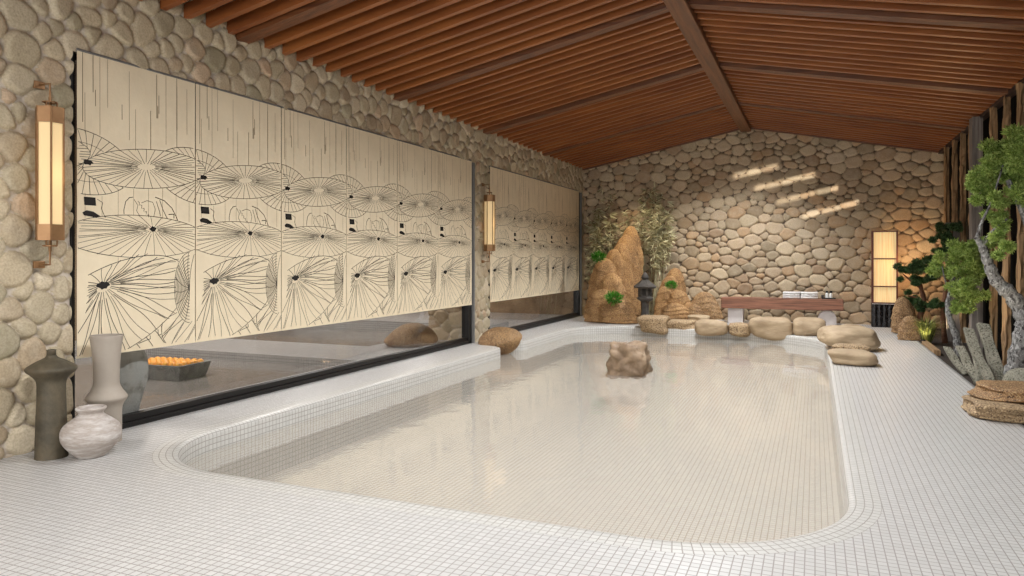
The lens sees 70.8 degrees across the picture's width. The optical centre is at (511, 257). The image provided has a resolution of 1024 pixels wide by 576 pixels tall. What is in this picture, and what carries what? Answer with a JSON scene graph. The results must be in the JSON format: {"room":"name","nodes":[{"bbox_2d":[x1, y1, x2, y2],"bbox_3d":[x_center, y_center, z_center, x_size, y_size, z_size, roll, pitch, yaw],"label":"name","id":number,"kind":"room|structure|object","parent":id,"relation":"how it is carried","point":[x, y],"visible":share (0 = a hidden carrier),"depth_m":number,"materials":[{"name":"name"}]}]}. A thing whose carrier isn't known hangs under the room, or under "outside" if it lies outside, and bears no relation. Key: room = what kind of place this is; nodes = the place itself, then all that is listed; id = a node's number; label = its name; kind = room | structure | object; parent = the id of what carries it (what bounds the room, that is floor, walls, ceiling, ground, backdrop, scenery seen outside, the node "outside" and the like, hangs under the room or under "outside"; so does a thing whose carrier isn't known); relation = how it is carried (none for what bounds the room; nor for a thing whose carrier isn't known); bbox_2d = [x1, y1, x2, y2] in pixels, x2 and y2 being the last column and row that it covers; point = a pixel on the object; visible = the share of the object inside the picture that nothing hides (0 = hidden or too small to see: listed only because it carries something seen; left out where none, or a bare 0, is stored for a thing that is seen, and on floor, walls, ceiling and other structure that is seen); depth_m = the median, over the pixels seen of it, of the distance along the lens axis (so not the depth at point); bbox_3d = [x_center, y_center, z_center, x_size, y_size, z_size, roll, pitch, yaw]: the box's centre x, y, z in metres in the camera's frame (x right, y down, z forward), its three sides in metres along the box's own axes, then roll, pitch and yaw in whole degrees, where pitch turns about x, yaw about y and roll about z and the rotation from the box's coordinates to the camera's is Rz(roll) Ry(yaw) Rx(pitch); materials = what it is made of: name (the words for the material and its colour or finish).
{"room":"spa","nodes":[
{"label":"spa","id":0,"kind":"room"},
{"bbox_2d":[75,64,195,153],"bbox_3d":[-5.036,-2.450,13.131,7.330,0.100,18.700,0,0,23],"label":"ceiling","id":1,"kind":"structure","parent":0,"point":[75,64],"depth_m":11.48,"materials":[{"name":"beige"}]},
{"bbox_2d":[75,354,326,416],"bbox_3d":[-6.447,1.730,8.360,5.230,0.001,8.390,0,0,23],"label":"pool water","id":2,"kind":"object","parent":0,"point":[221,375],"visible":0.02,"depth_m":10.17,"materials":[{"name":"liquid"}]},
{"bbox_2d":[148,360,210,380],"bbox_3d":[-5.031,1.625,10.526,1.000,0.210,0.640,0,0,17],"label":"fire pit","id":3,"kind":"object","parent":2,"relation":"on","point":[159,372],"visible":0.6,"depth_m":10.22,"materials":[{"name":"grey stone"}]},
{"bbox_2d":[0,0,583,459],"bbox_3d":[-1.162,-0.530,12.586,0.082,4.460,16.400,0,0,23],"label":"wall","id":4,"kind":"structure","parent":0,"point":[38,39],"depth_m":6.37,"materials":[{"name":"stone"}]},
{"bbox_2d":[33,80,64,267],"bbox_3d":[-3.824,-0.690,5.933,0.249,1.550,0.224,0,0,23],"label":"wall sconce","id":5,"kind":"object","parent":4,"relation":"attached to","point":[49,119],"visible":1,"depth_m":5.86,"materials":[{"name":"beige glass"}]},
{"bbox_2d":[69,52,471,428],"bbox_3d":[-2.363,-0.095,9.951,0.145,3.410,7.930,0,0,23],"label":"window","id":6,"kind":"structure","parent":4,"relation":"in","point":[153,414],"depth_m":8.20,"materials":[{"name":"black metal"}]},
{"bbox_2d":[76,48,195,358],"bbox_3d":[-3.556,-0.480,6.881,0.043,2.715,1.308,0,0,23],"label":"roller blind","id":7,"kind":"object","parent":6,"relation":"attached to","point":[136,180],"visible":1,"depth_m":6.83,"materials":[{"name":"fabric"}]},
{"bbox_2d":[195,82,281,341],"bbox_3d":[-3.049,-0.480,8.085,0.043,2.715,1.308,0,0,23],"label":"roller blind","id":8,"kind":"object","parent":6,"relation":"attached to","point":[238,136],"visible":1,"depth_m":8.02,"materials":[{"name":"fabric"}]},
{"bbox_2d":[281,106,346,330],"bbox_3d":[-2.542,-0.480,9.290,0.043,2.715,1.308,0,0,23],"label":"roller blind","id":9,"kind":"object","parent":6,"relation":"attached to","point":[313,148],"visible":1,"depth_m":9.20,"materials":[{"name":"fabric"}]},
{"bbox_2d":[346,125,396,321],"bbox_3d":[-2.035,-0.480,10.494,0.043,2.715,1.308,0,0,23],"label":"roller blind","id":10,"kind":"object","parent":6,"relation":"attached to","point":[371,157],"visible":1,"depth_m":10.42,"materials":[{"name":"fabric"}]},
{"bbox_2d":[397,139,437,314],"bbox_3d":[-1.529,-0.480,11.698,0.043,2.715,1.308,0,0,23],"label":"roller blind","id":11,"kind":"object","parent":6,"relation":"attached to","point":[417,166],"visible":1,"depth_m":11.65,"materials":[{"name":"fabric"}]},
{"bbox_2d":[438,151,471,308],"bbox_3d":[-1.022,-0.480,12.902,0.043,2.715,1.308,0,0,23],"label":"roller blind","id":12,"kind":"object","parent":6,"relation":"attached to","point":[454,172],"visible":1,"depth_m":12.85,"materials":[{"name":"fabric"}]},
{"bbox_2d":[472,162,474,342],"bbox_3d":[-0.740,-0.100,13.594,0.070,3.400,0.055,0,0,23],"label":"trim","id":13,"kind":"structure","parent":4,"relation":"attached to","point":[473,163],"depth_m":13.57,"materials":[{"name":"black metal"}]},
{"bbox_2d":[482,183,494,262],"bbox_3d":[-0.459,-0.675,13.928,0.249,1.550,0.224,0,0,23],"label":"wall sconce","id":14,"kind":"object","parent":4,"relation":"attached to","point":[489,199],"visible":1,"depth_m":13.84,"materials":[{"name":"beige glass"}]},
{"bbox_2d":[488,167,579,330],"bbox_3d":[0.641,-0.095,17.089,0.145,3.410,6.000,0,0,23],"label":"window","id":15,"kind":"structure","parent":4,"relation":"in","point":[576,294],"depth_m":18.66,"materials":[{"name":"black metal"}]},
{"bbox_2d":[489,165,512,301],"bbox_3d":[-0.224,-0.480,14.798,0.043,2.715,1.164,0,0,23],"label":"roller blind","id":16,"kind":"object","parent":15,"relation":"attached to","point":[501,180],"visible":0.91,"depth_m":14.82,"materials":[{"name":"fabric"}]},
{"bbox_2d":[513,172,532,298],"bbox_3d":[0.228,-0.480,15.873,0.043,2.715,1.164,0,0,23],"label":"roller blind","id":17,"kind":"object","parent":15,"relation":"attached to","point":[522,184],"visible":1,"depth_m":15.84,"materials":[{"name":"fabric"}]},
{"bbox_2d":[532,178,549,295],"bbox_3d":[0.681,-0.480,16.948,0.043,2.715,1.164,0,0,23],"label":"roller blind","id":18,"kind":"object","parent":15,"relation":"attached to","point":[541,189],"visible":1,"depth_m":16.94,"materials":[{"name":"fabric"}]},
{"bbox_2d":[550,183,564,293],"bbox_3d":[1.133,-0.480,18.023,0.043,2.715,1.164,0,0,23],"label":"roller blind","id":19,"kind":"object","parent":15,"relation":"attached to","point":[557,192],"visible":1,"depth_m":17.99,"materials":[{"name":"fabric"}]},
{"bbox_2d":[565,187,578,291],"bbox_3d":[1.585,-0.480,19.097,0.043,2.715,1.164,0,0,23],"label":"roller blind","id":20,"kind":"object","parent":15,"relation":"attached to","point":[571,195],"visible":1,"depth_m":19.02,"materials":[{"name":"fabric"}]},
{"bbox_2d":[580,193,581,315],"bbox_3d":[1.890,-0.100,19.843,0.070,3.400,0.055,0,0,23],"label":"trim","id":21,"kind":"structure","parent":4,"relation":"attached to","point":[580,193],"depth_m":19.81,"materials":[{"name":"metal"}]},
{"bbox_2d":[195,328,390,345],"bbox_3d":[-4.586,1.730,15.709,5.740,0.001,3.400,0,0,23],"label":"pool water","id":22,"kind":"object","parent":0,"point":[301,335],"visible":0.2,"depth_m":15.87,"materials":[{"name":"liquid"}]},
{"bbox_2d":[75,311,559,410],"bbox_3d":[-4.897,1.890,13.073,7.230,0.820,18.300,0,0,23],"label":"floor","id":23,"kind":"structure","parent":0,"point":[295,353],"depth_m":12.87,"materials":[{"name":"grey tile"}]},
{"bbox_2d":[120,350,148,413],"bbox_3d":[-3.829,1.191,7.090,0.447,0.822,0.447,0,0,34],"label":"jar","id":24,"kind":"object","parent":23,"relation":"on","point":[134,368],"visible":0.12,"depth_m":6.98,"materials":[{"name":"grey ceramic"}]},
{"bbox_2d":[384,323,437,347],"bbox_3d":[-1.863,1.437,13.316,0.836,0.487,1.189,0,0,18],"label":"boulder","id":25,"kind":"object","parent":23,"relation":"on","point":[409,335],"visible":0.91,"depth_m":12.86,"materials":[{"name":"brown stone"}]},
{"bbox_2d":[75,134,572,340],"bbox_3d":[-5.036,-0.100,13.131,7.330,4.600,18.700,0,0,23],"label":"wall","id":26,"kind":"structure","parent":0,"point":[557,303],"depth_m":20.43,"materials":[{"name":"paint"}]},
{"bbox_2d":[139,0,737,168],"bbox_3d":[-0.443,-2.958,8.861,4.230,0.993,22.404,0,0,23],"label":"ceiling","id":27,"kind":"structure","parent":0,"point":[396,46],"depth_m":10.48,"materials":[{"name":"brown wood"}]},
{"bbox_2d":[235,0,355,43],"bbox_3d":[-1.100,-2.941,7.298,4.230,1.018,0.190,0,0,23],"label":"trim","id":28,"kind":"structure","parent":27,"relation":"attached to","point":[316,8],"depth_m":7.82,"materials":[{"name":"brown wood"}]},
{"bbox_2d":[393,2,668,100],"bbox_3d":[0.160,-2.941,10.294,4.230,1.018,0.190,0,0,23],"label":"trim","id":29,"kind":"structure","parent":27,"relation":"attached to","point":[661,8],"depth_m":10.16,"materials":[{"name":"brown wood"}]},
{"bbox_2d":[483,64,703,134],"bbox_3d":[1.421,-2.941,13.289,4.230,1.018,0.190,0,0,23],"label":"trim","id":30,"kind":"structure","parent":27,"relation":"attached to","point":[696,68],"depth_m":13.17,"materials":[{"name":"brown wood"}]},
{"bbox_2d":[542,104,724,155],"bbox_3d":[2.682,-2.941,16.285,4.230,1.018,0.190,0,0,23],"label":"trim","id":31,"kind":"structure","parent":27,"relation":"attached to","point":[720,105],"depth_m":16.20,"materials":[{"name":"brown wood"}]},
{"bbox_2d":[428,306,461,339],"bbox_3d":[-1.218,-0.450,14.004,0.931,4.300,0.082,0,0,23],"label":"wall","id":32,"kind":"structure","parent":0,"point":[446,323],"depth_m":14.03,"materials":[{"name":"stone"}]},
{"bbox_2d":[0,315,1023,575],"bbox_3d":[1.210,1.600,8.252,7.810,0.001,22.550,0,0,23],"label":"floor","id":33,"kind":"structure","parent":0,"point":[949,480],"depth_m":4.39,"materials":[{"name":"white tile"}]},
{"bbox_2d":[24,349,77,460],"bbox_3d":[-3.704,1.170,5.790,0.365,0.869,0.365,0,0,0],"label":"vase","id":34,"kind":"object","parent":33,"relation":"on","point":[50,374],"visible":0.98,"depth_m":5.70,"materials":[{"name":"grey ceramic"}]},
{"bbox_2d":[59,404,121,458],"bbox_3d":[-3.406,1.402,5.827,0.440,0.398,0.440,0,0,23],"label":"pot","id":35,"kind":"object","parent":33,"relation":"on","point":[92,433],"visible":1,"depth_m":5.70,"materials":[{"name":"ceramic"}]},
{"bbox_2d":[85,333,127,441],"bbox_3d":[-3.539,1.137,6.285,0.330,0.930,0.330,0,0,-41],"label":"vase","id":36,"kind":"object","parent":33,"relation":"on","point":[106,389],"visible":0.73,"depth_m":6.20,"materials":[{"name":"beige ceramic"}]},
{"bbox_2d":[583,226,643,323],"bbox_3d":[2.590,0.407,18.308,1.446,2.500,1.842,0,0,15],"label":"rock","id":37,"kind":"object","parent":33,"relation":"on","point":[622,269],"visible":0.9,"depth_m":18.23,"materials":[{"name":"brown stone"}]},
{"bbox_2d":[591,250,606,262],"bbox_3d":[2.158,-0.030,17.901,0.410,0.391,0.430,0,0,-22],"label":"fern","id":38,"kind":"object","parent":37,"relation":"on","point":[597,254],"visible":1,"depth_m":17.88,"materials":[{"name":"green plant"}]},
{"bbox_2d":[604,290,622,305],"bbox_3d":[2.460,0.968,17.378,0.526,0.434,0.457,0,0,23],"label":"fern","id":39,"kind":"object","parent":37,"relation":"on","point":[614,295],"visible":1,"depth_m":17.35,"materials":[{"name":"green plant"}]},
{"bbox_2d":[583,182,677,314],"bbox_3d":[3.103,-0.216,19.204,2.667,3.637,0.729,0,0,23],"label":"shrub","id":40,"kind":"object","parent":33,"relation":"on","point":[660,249],"visible":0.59,"depth_m":19.06,"materials":[{"name":"green plant"}]},
{"bbox_2d":[634,272,656,314],"bbox_3d":[3.208,0.965,17.365,0.570,1.270,0.494,0,0,23],"label":"stone lantern","id":41,"kind":"object","parent":33,"relation":"on","point":[645,287],"visible":0.96,"depth_m":17.28,"materials":[{"name":"stone"}]},
{"bbox_2d":[637,315,670,334],"bbox_3d":[3.247,1.527,16.533,0.730,0.436,0.714,0,0,23],"label":"rock","id":42,"kind":"object","parent":33,"relation":"on","point":[656,324],"visible":0.96,"depth_m":16.25,"materials":[{"name":"beige stone"}]},
{"bbox_2d":[654,268,691,318],"bbox_3d":[4.077,0.922,18.093,0.868,1.336,1.107,0,0,-13],"label":"rock","id":43,"kind":"object","parent":33,"relation":"on","point":[675,303],"visible":0.87,"depth_m":18.02,"materials":[{"name":"brown stone"}]},
{"bbox_2d":[665,280,677,288],"bbox_3d":[3.902,0.662,17.663,0.354,0.280,0.312,0,0,23],"label":"fern","id":44,"kind":"object","parent":43,"relation":"on","point":[672,283],"visible":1,"depth_m":17.65,"materials":[{"name":"green plant"}]},
{"bbox_2d":[667,319,696,329],"bbox_3d":[3.881,1.549,16.549,0.768,0.270,0.582,0,0,23],"label":"rock","id":45,"kind":"object","parent":33,"relation":"on","point":[683,324],"visible":0.7,"depth_m":16.33,"materials":[{"name":"beige stone"}]},
{"bbox_2d":[687,315,709,320],"bbox_3d":[4.359,1.404,16.812,0.507,0.150,0.472,0,0,23],"label":"rock","id":46,"kind":"object","parent":45,"relation":"on","point":[693,317],"visible":0.63,"depth_m":16.66,"materials":[{"name":"stone"}]},
{"bbox_2d":[688,292,722,318],"bbox_3d":[4.719,1.170,17.703,0.937,0.674,0.549,0,0,23],"label":"rock","id":47,"kind":"object","parent":33,"relation":"on","point":[703,303],"visible":0.88,"depth_m":17.56,"materials":[{"name":"brown stone"}]},
{"bbox_2d":[748,317,793,340],"bbox_3d":[5.526,1.504,15.445,1.015,0.482,0.863,0,0,23],"label":"rock","id":48,"kind":"object","parent":33,"relation":"on","point":[769,328],"visible":0.88,"depth_m":15.10,"materials":[{"name":"stone"}]},
{"bbox_2d":[721,296,842,325],"bbox_3d":[6.493,1.284,17.393,2.740,0.633,0.460,0,0,23],"label":"bench","id":49,"kind":"object","parent":33,"relation":"on","point":[736,306],"visible":0.91,"depth_m":17.19,"materials":[{"name":"brown wood"}]},
{"bbox_2d":[783,296,800,298],"bbox_3d":[6.721,0.938,17.284,0.400,0.051,0.324,0,0,23],"label":"folded towel","id":50,"kind":"object","parent":49,"relation":"on","point":[795,297],"visible":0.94,"depth_m":17.13,"materials":[{"name":"fabric"}]},
{"bbox_2d":[783,294,800,295],"bbox_3d":[6.721,0.886,17.284,0.400,0.051,0.324,0,0,23],"label":"folded towel","id":51,"kind":"object","parent":50,"relation":"on","point":[783,294],"visible":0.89,"depth_m":17.14,"materials":[{"name":"fabric"}]},
{"bbox_2d":[783,291,800,293],"bbox_3d":[6.721,0.834,17.284,0.400,0.051,0.324,0,0,23],"label":"folded towel","id":52,"kind":"object","parent":51,"relation":"on","point":[784,292],"visible":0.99,"depth_m":17.16,"materials":[{"name":"fabric"}]},
{"bbox_2d":[801,296,817,298],"bbox_3d":[7.069,0.938,17.138,0.400,0.051,0.324,0,0,23],"label":"folded towel","id":53,"kind":"object","parent":49,"relation":"on","point":[802,297],"visible":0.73,"depth_m":16.99,"materials":[{"name":"fabric"}]},
{"bbox_2d":[801,294,817,296],"bbox_3d":[7.069,0.886,17.138,0.400,0.051,0.324,0,0,23],"label":"folded towel","id":54,"kind":"object","parent":53,"relation":"on","point":[804,295],"visible":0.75,"depth_m":17.00,"materials":[{"name":"fabric"}]},
{"bbox_2d":[801,292,817,294],"bbox_3d":[7.069,0.834,17.138,0.400,0.051,0.324,0,0,23],"label":"folded towel","id":55,"kind":"object","parent":54,"relation":"on","point":[815,293],"visible":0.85,"depth_m":16.98,"materials":[{"name":"fabric"}]},
{"bbox_2d":[793,317,825,335],"bbox_3d":[6.215,1.460,15.068,0.681,0.420,0.807,0,0,23],"label":"rock","id":56,"kind":"object","parent":33,"relation":"on","point":[802,326],"visible":0.77,"depth_m":14.78,"materials":[{"name":"stone"}]},
{"bbox_2d":[817,325,880,350],"bbox_3d":[5.935,1.400,12.702,1.024,0.400,0.980,0,0,23],"label":"rock","id":57,"kind":"object","parent":33,"relation":"on","point":[829,335],"visible":0.84,"depth_m":12.36,"materials":[{"name":"stone"}]},
{"bbox_2d":[832,343,870,351],"bbox_3d":[5.432,1.476,11.531,0.572,0.215,0.470,0,0,23],"label":"rock","id":58,"kind":"object","parent":33,"relation":"on","point":[837,345],"visible":0.37,"depth_m":11.38,"materials":[{"name":"beige stone"}]},
{"bbox_2d":[827,348,877,365],"bbox_3d":[5.154,1.482,10.908,0.695,0.219,0.694,0,0,23],"label":"rock","id":59,"kind":"object","parent":33,"relation":"on","point":[855,357],"visible":1,"depth_m":10.64,"materials":[{"name":"stone"}]},
{"bbox_2d":[842,324,862,326],"bbox_3d":[6.580,1.423,13.925,0.550,0.309,0.573,0,0,23],"label":"rock","id":60,"kind":"object","parent":33,"relation":"on","point":[842,324],"visible":0.17,"depth_m":13.77,"materials":[{"name":"stone"}]},
{"bbox_2d":[871,303,894,327],"bbox_3d":[8.642,1.332,16.706,0.552,0.580,0.300,0,0,23],"label":"pedestal","id":61,"kind":"object","parent":33,"relation":"on","point":[881,314],"visible":0.71,"depth_m":16.61,"materials":[{"name":"black wood"}]},
{"bbox_2d":[871,231,897,303],"bbox_3d":[8.642,0.213,16.706,0.534,1.680,0.260,0,0,23],"label":"lamp","id":62,"kind":"object","parent":61,"relation":"on","point":[884,244],"visible":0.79,"depth_m":16.62,"materials":[{"name":"beige paper"}]},
{"bbox_2d":[891,297,916,332],"bbox_3d":[8.284,1.210,15.177,0.552,0.779,0.290,0,0,23],"label":"rock","id":63,"kind":"object","parent":33,"relation":"on","point":[902,308],"visible":0.66,"depth_m":15.13,"materials":[{"name":"stone"}]},
{"bbox_2d":[897,316,920,340],"bbox_3d":[7.795,1.371,14.027,0.529,0.491,0.256,0,0,23],"label":"rock","id":64,"kind":"object","parent":33,"relation":"on","point":[906,330],"visible":0.7,"depth_m":13.96,"materials":[{"name":"stone"}]},
{"bbox_2d":[917,341,1023,427],"bbox_3d":[4.800,1.658,6.714,0.024,0.124,22.500,0,0,23],"label":"trim","id":65,"kind":"structure","parent":33,"relation":"on","point":[917,341],"depth_m":10.31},
{"bbox_2d":[960,394,1023,423],"bbox_3d":[5.212,1.516,7.160,1.222,0.188,0.960,0,0,23],"label":"flat rock","id":66,"kind":"object","parent":33,"relation":"on","point":[1009,412],"visible":0.84,"depth_m":7.01,"materials":[{"name":"beige stone"}]},
{"bbox_2d":[967,380,1023,402],"bbox_3d":[5.265,1.365,7.275,1.127,0.150,0.796,0,0,23],"label":"flat rock","id":67,"kind":"object","parent":66,"relation":"on","point":[991,390],"visible":1,"depth_m":7.25,"materials":[{"name":"brown stone"}]},
{"bbox_2d":[152,326,881,554],"bbox_3d":[1.566,1.910,10.527,6.080,0.620,12.780,0,0,23],"label":"pool edge","id":68,"kind":"structure","parent":0,"point":[248,449],"depth_m":7.39,"materials":[{"name":"white tile"}]},
{"bbox_2d":[478,327,521,354],"bbox_3d":[-0.220,1.542,13.371,0.780,0.516,0.638,0,0,23],"label":"boulder","id":69,"kind":"object","parent":68,"relation":"on","point":[507,339],"visible":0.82,"depth_m":13.19,"materials":[{"name":"brown stone"}]},
{"bbox_2d":[695,319,727,335],"bbox_3d":[4.424,1.530,15.922,0.714,0.359,0.682,0,0,23],"label":"rock","id":70,"kind":"object","parent":68,"relation":"on","point":[704,327],"visible":0.98,"depth_m":15.64,"materials":[{"name":"stone"}]},
{"bbox_2d":[728,322,750,336],"bbox_3d":[4.951,1.559,15.675,0.483,0.315,0.459,0,0,23],"label":"rock","id":71,"kind":"object","parent":68,"relation":"on","point":[739,329],"visible":0.92,"depth_m":15.49,"materials":[{"name":"beige stone"}]},
{"bbox_2d":[260,353,839,542],"bbox_3d":[1.566,2.220,10.527,5.680,0.001,12.380,0,0,23],"label":"pool water","id":72,"kind":"structure","parent":0,"point":[696,453],"depth_m":8.18,"materials":[{"name":"liquid"}]},
{"bbox_2d":[606,340,652,379],"bbox_3d":[1.799,1.563,11.076,0.679,0.586,0.591,0,0,23],"label":"rock","id":73,"kind":"object","parent":72,"relation":"in","point":[632,359],"visible":1,"depth_m":10.88,"materials":[{"name":"brown stone"}]},
{"bbox_2d":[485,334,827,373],"bbox_3d":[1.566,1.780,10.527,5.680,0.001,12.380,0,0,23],"label":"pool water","id":74,"kind":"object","parent":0,"point":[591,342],"visible":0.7,"depth_m":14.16,"materials":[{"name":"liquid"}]},
{"bbox_2d":[663,0,750,131],"bbox_3d":[1.616,-3.380,8.043,0.260,0.320,22.480,0,0,23],"label":"ridge beam","id":75,"kind":"structure","parent":0,"point":[684,16],"depth_m":11.45,"materials":[{"name":"brown wood"}]},
{"bbox_2d":[583,129,943,328],"bbox_3d":[6.019,-0.970,18.389,8.770,5.339,0.081,0,0,23],"label":"wall","id":76,"kind":"structure","parent":0,"point":[759,213],"depth_m":18.09,"materials":[{"name":"stone"}]},
{"bbox_2d":[582,129,738,170],"bbox_3d":[3.911,-2.941,19.207,4.230,1.018,0.120,0,0,23],"label":"trim","id":77,"kind":"structure","parent":76,"relation":"attached to","point":[726,132],"depth_m":19.14,"materials":[{"name":"wood"}]},
{"bbox_2d":[751,127,938,152],"bbox_3d":[8.004,-2.939,17.484,4.250,1.022,0.120,0,0,23],"label":"trim","id":78,"kind":"structure","parent":76,"relation":"attached to","point":[895,146],"depth_m":17.40,"materials":[{"name":"wood"}]},
{"bbox_2d":[694,0,1023,150],"bbox_3d":[3.650,-2.956,7.138,4.250,0.997,22.404,0,0,23],"label":"ceiling","id":79,"kind":"structure","parent":0,"point":[989,57],"depth_m":10.66,"materials":[{"name":"brown wood"}]},
{"bbox_2d":[738,102,965,130],"bbox_3d":[6.774,-2.939,14.563,4.250,1.022,0.190,0,0,23],"label":"trim","id":80,"kind":"structure","parent":79,"relation":"attached to","point":[739,103],"depth_m":14.46,"materials":[{"name":"brown wood"}]},
{"bbox_2d":[689,0,1023,30],"bbox_3d":[4.253,-2.939,8.572,4.250,1.022,0.190,0,0,23],"label":"trim","id":81,"kind":"structure","parent":79,"relation":"attached to","point":[784,9],"depth_m":8.55,"materials":[{"name":"brown wood"}]},
{"bbox_2d":[720,61,1009,95],"bbox_3d":[5.513,-2.939,11.567,4.250,1.022,0.190,0,0,23],"label":"trim","id":82,"kind":"structure","parent":79,"relation":"attached to","point":[724,65],"depth_m":11.44,"materials":[{"name":"brown wood"}]},
{"bbox_2d":[919,328,1023,424],"bbox_3d":[5.252,1.680,6.524,0.980,0.080,22.500,0,0,23],"label":"floor","id":83,"kind":"structure","parent":0,"point":[937,342],"depth_m":12.49,"materials":[{"name":"soil"}]},
{"bbox_2d":[892,254,935,321],"bbox_3d":[8.551,0.779,15.195,0.682,1.738,0.789,0,0,-25],"label":"bonsai tree","id":84,"kind":"object","parent":83,"relation":"on","point":[918,265],"visible":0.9,"depth_m":15.09,"materials":[{"name":"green plant"}]},
{"bbox_2d":[910,315,946,343],"bbox_3d":[7.916,1.338,13.693,0.865,0.604,0.936,0,0,23],"label":"ornamental grass","id":85,"kind":"object","parent":83,"relation":"on","point":[927,331],"depth_m":13.63,"materials":[{"name":"plant"}]},
{"bbox_2d":[922,340,940,355],"bbox_3d":[7.463,1.605,12.862,0.100,0.110,1.700,0,0,23],"label":"kerb","id":86,"kind":"object","parent":83,"relation":"on","point":[932,348],"visible":0.64,"depth_m":12.47,"materials":[{"name":"brown"}]},
{"bbox_2d":[926,221,963,343],"bbox_3d":[8.362,0.453,13.877,0.642,2.380,0.640,0,0,43],"label":"tree","id":87,"kind":"object","parent":83,"relation":"on","point":[935,303],"visible":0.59,"depth_m":13.82,"materials":[{"name":"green plant"}]},
{"bbox_2d":[943,146,949,282],"bbox_3d":[9.520,-0.395,15.792,0.102,4.090,0.234,0,0,23],"label":"timber post","id":88,"kind":"object","parent":83,"relation":"on","point":[946,149],"visible":0.41,"depth_m":15.73,"materials":[{"name":"brown wood"}]},
{"bbox_2d":[951,140,957,221],"bbox_3d":[9.131,-0.395,14.877,0.109,4.090,0.233,0,0,23],"label":"timber post","id":89,"kind":"object","parent":83,"relation":"on","point":[954,183],"visible":0.45,"depth_m":14.81,"materials":[{"name":"brown wood"}]},
{"bbox_2d":[945,222,966,341],"bbox_3d":[8.704,0.470,14.130,0.360,2.340,0.080,0,0,23],"label":"board","id":90,"kind":"object","parent":83,"relation":"on","point":[956,234],"visible":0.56,"depth_m":14.11,"materials":[{"name":"wood"}]},
{"bbox_2d":[943,346,968,374],"bbox_3d":[6.295,1.466,10.208,0.117,0.398,0.401,0,0,-17],"label":"stone slab","id":91,"kind":"object","parent":83,"relation":"on","point":[954,359],"visible":0.87,"depth_m":10.19,"materials":[{"name":"stone"}]},
{"bbox_2d":[924,237,991,356],"bbox_3d":[7.351,0.643,11.903,0.978,2.000,0.839,0,0,29],"label":"slim tree","id":92,"kind":"object","parent":83,"relation":"on","point":[971,265],"visible":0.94,"depth_m":11.80,"materials":[{"name":"green plant"}]},
{"bbox_2d":[959,133,965,342],"bbox_3d":[8.787,-0.395,14.060,0.109,4.090,0.249,0,0,23],"label":"timber post","id":93,"kind":"object","parent":83,"relation":"on","point":[962,316],"visible":0.6,"depth_m":13.98,"materials":[{"name":"brown wood"}]},
{"bbox_2d":[955,345,977,384],"bbox_3d":[6.015,1.415,9.483,0.139,0.503,0.418,0,0,-12],"label":"stone slab","id":94,"kind":"object","parent":83,"relation":"on","point":[964,356],"visible":0.74,"depth_m":9.47,"materials":[{"name":"stone"}]},
{"bbox_2d":[968,125,968,327],"bbox_3d":[8.434,-0.395,13.222,0.110,4.090,0.245,0,0,23],"label":"timber post","id":95,"kind":"object","parent":83,"relation":"on","point":[968,125],"visible":0.03,"depth_m":13.25,"materials":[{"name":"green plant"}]},
{"bbox_2d":[963,327,983,380],"bbox_3d":[6.038,1.286,9.351,0.160,0.754,0.430,0,0,-4],"label":"stone slab","id":96,"kind":"object","parent":83,"relation":"on","point":[972,342],"visible":0.52,"depth_m":9.37,"materials":[{"name":"stone"}]},
{"bbox_2d":[969,117,982,352],"bbox_3d":[8.126,-0.401,12.616,0.168,4.102,0.283,0,0,23],"label":"timber post","id":97,"kind":"object","parent":83,"relation":"on","point":[975,123],"visible":0.36,"depth_m":12.51,"materials":[{"name":"brown wood"}]},
{"bbox_2d":[971,351,994,379],"bbox_3d":[5.950,1.422,9.056,0.142,0.488,0.396,0,0,-12],"label":"stone slab","id":98,"kind":"object","parent":83,"relation":"on","point":[985,370],"visible":0.64,"depth_m":9.05,"materials":[{"name":"stone"}]},
{"bbox_2d":[976,323,1003,379],"bbox_3d":[6.132,1.250,9.201,0.180,0.833,0.464,0,0,-11],"label":"stone slab","id":99,"kind":"object","parent":83,"relation":"on","point":[994,362],"visible":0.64,"depth_m":9.17,"materials":[{"name":"grey stone"}]},
{"bbox_2d":[989,107,997,347],"bbox_3d":[7.777,-0.395,11.653,0.104,4.090,0.241,0,0,23],"label":"timber post","id":100,"kind":"object","parent":83,"relation":"on","point":[993,123],"visible":0.35,"depth_m":11.58,"materials":[{"name":"brown wood"}]},
{"bbox_2d":[964,122,1023,374],"bbox_3d":[6.203,-0.017,9.072,0.883,3.341,1.060,0,0,23],"label":"tree","id":101,"kind":"object","parent":83,"relation":"on","point":[1008,169],"visible":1,"depth_m":8.99,"materials":[{"name":"green plant"}]},
{"bbox_2d":[1001,95,1010,366],"bbox_3d":[7.446,-0.395,10.869,0.107,4.090,0.261,0,0,23],"label":"timber post","id":102,"kind":"object","parent":83,"relation":"on","point":[1006,263],"visible":0.48,"depth_m":10.80,"materials":[{"name":"brown wood"}]},
{"bbox_2d":[1002,368,1023,380],"bbox_3d":[6.008,1.485,8.330,0.580,0.410,0.488,0,0,23],"label":"rock","id":103,"kind":"object","parent":83,"relation":"on","point":[1016,374],"visible":0.36,"depth_m":8.33,"materials":[{"name":"grey stone"}]},
{"bbox_2d":[1016,82,1023,296],"bbox_3d":[7.104,-0.395,10.062,0.110,4.090,0.230,0,0,23],"label":"timber post","id":104,"kind":"object","parent":83,"relation":"on","point":[1019,86],"visible":0.48,"depth_m":10.00,"materials":[{"name":"brown wood"}]},
{"bbox_2d":[949,95,1017,360],"bbox_3d":[5.686,-0.550,6.395,0.001,4.500,22.600,0,0,23],"label":"wall","id":105,"kind":"structure","parent":0,"point":[1013,213],"depth_m":11.81,"materials":[{"name":"brown wood"}]},
{"bbox_2d":[938,77,1023,153],"bbox_3d":[5.601,-2.450,6.361,0.110,0.060,22.470,0,0,23],"label":"trim","id":106,"kind":"structure","parent":105,"relation":"attached to","point":[998,104],"depth_m":11.96,"materials":[{"name":"wood"}]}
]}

